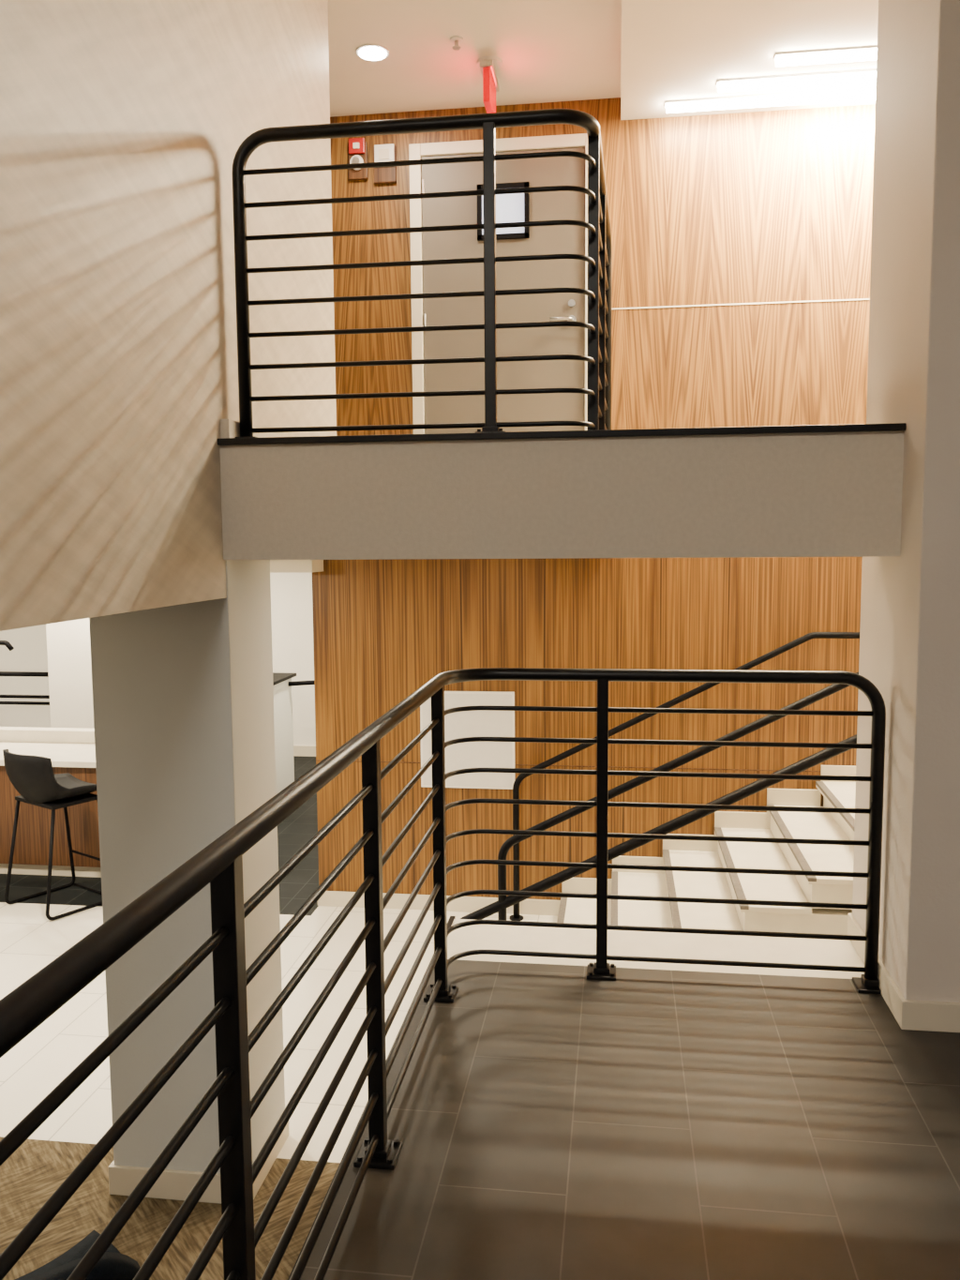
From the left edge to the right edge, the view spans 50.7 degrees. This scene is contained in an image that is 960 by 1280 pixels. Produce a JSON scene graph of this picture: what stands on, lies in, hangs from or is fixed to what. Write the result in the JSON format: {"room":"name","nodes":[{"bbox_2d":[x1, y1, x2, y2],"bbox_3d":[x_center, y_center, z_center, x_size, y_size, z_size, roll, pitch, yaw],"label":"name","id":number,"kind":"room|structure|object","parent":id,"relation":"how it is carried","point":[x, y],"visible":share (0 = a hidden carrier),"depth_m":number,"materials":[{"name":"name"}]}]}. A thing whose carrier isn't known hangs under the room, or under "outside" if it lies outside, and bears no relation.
{"room":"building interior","nodes":[
{"label":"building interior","id":0,"kind":"room"},
{"bbox_2d":[0,572,316,745],"bbox_3d":[-3.695,0.046,11.768,7.500,2.530,0.200,0,6,8],"label":"wall","id":1,"kind":"structure","parent":0,"point":[292,614],"depth_m":11.51,"materials":[{"name":"white paint"}]},
{"bbox_2d":[293,745,316,756],"bbox_3d":[-3.938,1.254,11.809,7.020,0.120,0.020,0,6,8],"label":"baseboard","id":2,"kind":"structure","parent":1,"relation":"attached to","point":[298,750],"depth_m":11.53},
{"bbox_2d":[0,755,318,915],"bbox_3d":[-4.246,1.637,9.567,7.020,0.200,5.000,0,6,8],"label":"floor","id":3,"kind":"structure","parent":0,"point":[295,831],"depth_m":7.36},
{"bbox_2d":[0,640,49,705],"bbox_3d":[-5.736,0.767,9.482,3.880,1.572,0.243,0,6,8],"label":"guardrail","id":4,"kind":"object","parent":3,"relation":"on","point":[7,643],"visible":0.84,"depth_m":9.32,"materials":[{"name":"black metal"}]},
{"bbox_2d":[0,726,101,877],"bbox_3d":[-4.854,1.210,7.934,5.350,0.980,0.800,0,6,8],"label":"counter","id":5,"kind":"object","parent":3,"relation":"on","point":[71,750],"depth_m":7.41,"materials":[{"name":"brown wood"}]},
{"bbox_2d":[2,749,102,920],"bbox_3d":[-2.863,1.252,6.823,0.560,1.081,0.562,4,7,36],"label":"bar stool","id":6,"kind":"object","parent":3,"relation":"on","point":[34,778],"visible":0.91,"depth_m":6.61,"materials":[{"name":"leather"}]},
{"bbox_2d":[45,617,93,728],"bbox_3d":[-3.289,0.294,9.201,1.000,2.530,0.600,0,6,8],"label":"wall","id":7,"kind":"structure","parent":3,"relation":"on","point":[68,648],"depth_m":8.94,"materials":[{"name":"white paint"}]},
{"bbox_2d":[0,0,336,631],"bbox_3d":[-1.323,-1.311,0.974,0.200,2.820,7.820,0,6,8],"label":"wall","id":8,"kind":"structure","parent":0,"point":[124,124],"depth_m":2.88,"materials":[{"name":"paint"}]},
{"bbox_2d":[220,419,281,437],"bbox_3d":[-0.835,-0.746,3.722,0.032,0.068,0.540,0,6,8],"label":"trim","id":9,"kind":"structure","parent":8,"relation":"attached to","point":[229,429],"depth_m":3.48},
{"bbox_2d":[217,422,906,445],"bbox_3d":[0.229,-0.680,3.426,2.240,0.022,0.290,0,6,8],"label":"trim","id":10,"kind":"structure","parent":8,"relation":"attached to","point":[892,427],"depth_m":3.27,"materials":[{"name":"black metal"}]},
{"bbox_2d":[0,1136,339,1279],"bbox_3d":[-2.909,2.470,0.973,12.000,0.200,6.650,0,6,8],"label":"floor","id":11,"kind":"structure","parent":0,"point":[30,1176],"depth_m":3.68,"materials":[{"name":"brown wood"}]},
{"bbox_2d":[14,1229,140,1279],"bbox_3d":[-1.136,1.806,2.495,0.560,0.804,0.580,-4,7,-35],"label":"lounge chair","id":12,"kind":"object","parent":11,"relation":"on","point":[112,1265],"visible":0.72,"depth_m":2.40,"materials":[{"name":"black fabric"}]},
{"bbox_2d":[89,559,285,1173],"bbox_3d":[-1.096,0.879,3.878,0.520,2.370,0.440,0,6,8],"label":"column","id":13,"kind":"structure","parent":11,"relation":"on","point":[183,694],"depth_m":3.67,"materials":[{"name":"white paint"}]},
{"bbox_2d":[108,1121,289,1204],"bbox_3d":[-1.088,2.005,3.981,0.550,0.110,0.455,0,6,8],"label":"baseboard","id":14,"kind":"structure","parent":13,"relation":"attached to","point":[123,1180],"depth_m":3.77,"materials":[{"name":"white wood"}]},
{"bbox_2d":[0,902,557,1162],"bbox_3d":[-2.254,1.996,5.755,12.000,0.200,3.050,0,6,8],"label":"floor","id":15,"kind":"structure","parent":0,"point":[30,941],"depth_m":5.17,"materials":[{"name":"white tile"}]},
{"bbox_2d":[460,671,858,919],"bbox_3d":[1.365,0.773,5.001,3.062,2.324,0.100,0,6,8],"label":"guardrail","id":16,"kind":"object","parent":15,"relation":"on","point":[504,901],"visible":0.44,"depth_m":5.05,"materials":[{"name":"black metal"}]},
{"bbox_2d":[557,781,855,934],"bbox_3d":[1.237,1.401,5.731,1.623,0.933,1.394,0,6,8],"label":"staircase","id":17,"kind":"structure","parent":15,"relation":"on","point":[784,824],"depth_m":5.62,"materials":[{"name":"white stone"}]},
{"bbox_2d":[272,672,296,794],"bbox_3d":[-2.014,0.958,9.250,0.360,1.180,1.150,0,6,8],"label":"wall","id":18,"kind":"structure","parent":0,"point":[282,692],"depth_m":9.49,"materials":[{"name":"white paint"}]},
{"bbox_2d":[288,679,314,686],"bbox_3d":[-1.651,0.470,9.693,0.362,0.165,0.070,-2,6,-17],"label":"handrail","id":19,"kind":"object","parent":18,"relation":"attached to","point":[296,683],"visible":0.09,"depth_m":9.65,"materials":[{"name":"black metal"}]},
{"bbox_2d":[327,0,621,117],"bbox_3d":[-2.645,-2.889,1.952,12.200,0.150,9.700,0,6,8],"label":"ceiling","id":20,"kind":"structure","parent":0,"point":[549,51],"depth_m":5.47,"materials":[{"name":"paint"}]},
{"bbox_2d":[356,44,389,60],"bbox_3d":[-0.580,-3.168,5.465,0.180,0.012,0.180,0,6,8],"label":"recessed light","id":21,"kind":"object","parent":20,"relation":"in","point":[366,52],"depth_m":5.45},
{"bbox_2d":[450,35,463,50],"bbox_3d":[-0.123,-3.141,5.334,0.070,0.047,0.070,0,6,8],"label":"sprinkler","id":22,"kind":"object","parent":20,"relation":"attached to","point":[455,39],"visible":1,"depth_m":5.33,"materials":[{"name":"white plastic"}]},
{"bbox_2d":[477,55,502,113],"bbox_3d":[0.054,-3.057,5.602,0.140,0.270,0.320,0,6,8],"label":"exit sign","id":23,"kind":"object","parent":20,"relation":"hanging from","point":[488,65],"visible":0.91,"depth_m":5.52,"materials":[{"name":"plastic"}]},
{"bbox_2d":[664,87,875,113],"bbox_3d":[1.887,-3.066,5.726,1.660,0.045,0.070,0,6,8],"label":"ceiling light","id":24,"kind":"object","parent":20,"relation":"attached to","point":[867,93],"visible":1,"depth_m":5.74,"materials":[{"name":"white plastic"}]},
{"bbox_2d":[716,68,876,92],"bbox_3d":[2.089,-3.042,5.467,1.590,0.045,0.070,0,6,8],"label":"ceiling light","id":25,"kind":"object","parent":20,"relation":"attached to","point":[862,76],"visible":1,"depth_m":5.50,"materials":[{"name":"white plastic"}]},
{"bbox_2d":[773,45,877,66],"bbox_3d":[2.286,-3.014,5.169,1.520,0.045,0.070,0,6,8],"label":"ceiling light","id":26,"kind":"object","parent":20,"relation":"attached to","point":[865,52],"visible":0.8,"depth_m":5.22,"materials":[{"name":"white plastic"}]},
{"bbox_2d":[312,97,875,900],"bbox_3d":[-2.090,-0.806,6.849,12.000,5.160,0.300,0,6,8],"label":"wall","id":27,"kind":"structure","parent":0,"point":[384,629],"depth_m":6.30,"materials":[{"name":"brown wood"}]},
{"bbox_2d":[270,559,323,572],"bbox_3d":[-4.535,-0.531,7.059,7.100,0.130,0.500,0,6,8],"label":"trim header","id":28,"kind":"object","parent":27,"relation":"attached to","point":[276,565],"visible":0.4,"depth_m":6.36,"materials":[{"name":"beige paint"}]},
{"bbox_2d":[347,137,368,180],"bbox_3d":[-0.760,-2.977,6.262,0.120,0.235,0.075,0,6,8],"label":"fire alarm strobe","id":29,"kind":"object","parent":27,"relation":"attached to","point":[357,147],"visible":0.84,"depth_m":6.26,"materials":[{"name":"red plastic"}]},
{"bbox_2d":[373,143,396,184],"bbox_3d":[-0.590,-2.940,6.255,0.140,0.220,0.050,0,6,8],"label":"wall control panel","id":30,"kind":"object","parent":27,"relation":"attached to","point":[382,153],"visible":0.84,"depth_m":6.25,"materials":[{"name":"white plastic"}]},
{"bbox_2d":[420,691,514,789],"bbox_3d":[-0.082,0.647,6.554,0.615,0.635,0.023,0,6,8],"label":"wall panel","id":31,"kind":"object","parent":27,"relation":"attached to","point":[464,724],"visible":0.67,"depth_m":6.54,"materials":[{"name":"white plastic"}]},
{"bbox_2d":[408,133,587,434],"bbox_3d":[0.144,-1.989,6.236,1.140,2.080,0.075,0,6,8],"label":"door frame","id":32,"kind":"structure","parent":27,"relation":"attached to","point":[416,151],"depth_m":6.18,"materials":[{"name":"white paint"}]},
{"bbox_2d":[421,147,585,434],"bbox_3d":[0.139,-1.953,6.200,0.991,1.995,0.104,0,6,8],"label":"door","id":33,"kind":"structure","parent":27,"relation":"in","point":[556,171],"depth_m":6.20,"materials":[{"name":"beige paint"}]},
{"bbox_2d":[317,765,856,915],"bbox_3d":[1.377,1.284,6.418,4.990,1.030,0.022,0,6,8],"label":"baseboard","id":34,"kind":"structure","parent":27,"relation":"attached to","point":[775,796],"depth_m":6.47,"materials":[{"name":"white paint"}]},
{"bbox_2d":[316,298,870,771],"bbox_3d":[-2.109,-0.622,6.716,12.000,2.850,0.003,0,6,8],"label":"trim","id":35,"kind":"structure","parent":27,"relation":"attached to","point":[860,298],"depth_m":6.15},
{"bbox_2d":[509,632,859,920],"bbox_3d":[1.666,0.875,6.278,2.985,1.867,0.123,0,6,7],"label":"wall handrail","id":36,"kind":"object","parent":27,"relation":"attached to","point":[516,916],"visible":0.69,"depth_m":6.29,"materials":[{"name":"black metal"}]},
{"bbox_2d":[300,782,959,1279],"bbox_3d":[1.412,1.507,1.680,3.640,0.350,9.400,0,6,8],"label":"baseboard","id":37,"kind":"structure","parent":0,"point":[551,1121],"depth_m":2.60,"materials":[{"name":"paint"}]},
{"bbox_2d":[287,916,455,1279],"bbox_3d":[-0.572,1.618,0.685,0.020,0.354,6.880,0,6,8],"label":"trim","id":38,"kind":"structure","parent":37,"relation":"attached to","point":[452,918],"depth_m":2.56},
{"bbox_2d":[0,667,886,1279],"bbox_3d":[0.192,0.920,0.501,1.505,1.068,6.060,0,6,8],"label":"guardrail","id":39,"kind":"object","parent":37,"relation":"on","point":[219,864],"visible":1,"depth_m":2.15,"materials":[{"name":"black metal"}]},
{"bbox_2d":[620,0,878,120],"bbox_3d":[1.696,-2.711,1.223,3.000,0.130,9.400,0,6,8],"label":"ceiling soffit","id":40,"kind":"structure","parent":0,"point":[672,50],"depth_m":5.14,"materials":[{"name":"white paint"}]},
{"bbox_2d":[852,0,959,1002],"bbox_3d":[2.389,-0.893,3.129,2.120,4.130,0.730,0,6,8],"label":"wall","id":41,"kind":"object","parent":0,"point":[910,633],"depth_m":3.06,"materials":[{"name":"white paint"}]},
{"bbox_3d":[-3.823,-0.638,5.434,8.950,0.390,2.990,0,6,8],"label":"floor","id":42,"kind":"structure","parent":0,"visible":0},
{"bbox_2d":[231,108,612,437],"bbox_3d":[-0.125,-1.269,4.091,1.292,1.068,1.462,0,6,8],"label":"guardrail","id":43,"kind":"object","parent":42,"relation":"on","point":[599,258],"visible":0.88,"depth_m":3.42,"materials":[{"name":"black metal"}]},
{"bbox_2d":[219,430,904,559],"bbox_3d":[0.236,-0.476,3.455,2.230,0.390,0.270,0,6,8],"label":"fascia","id":44,"kind":"object","parent":42,"relation":"attached to","point":[816,494],"visible":1,"depth_m":3.31,"materials":[{"name":"beige paint"}]},
{"bbox_3d":[3.320,-0.263,1.396,0.200,5.060,9.700,0,6,8],"label":"wall","id":45,"kind":"structure","parent":0,"visible":0},
{"bbox_2d":[847,913,959,1032],"bbox_3d":[2.397,1.118,3.319,2.134,0.090,0.746,0,6,8],"label":"baseboard","id":46,"kind":"structure","parent":45,"relation":"attached to","point":[929,1016],"depth_m":3.09,"materials":[{"name":"white wood"}]}
]}

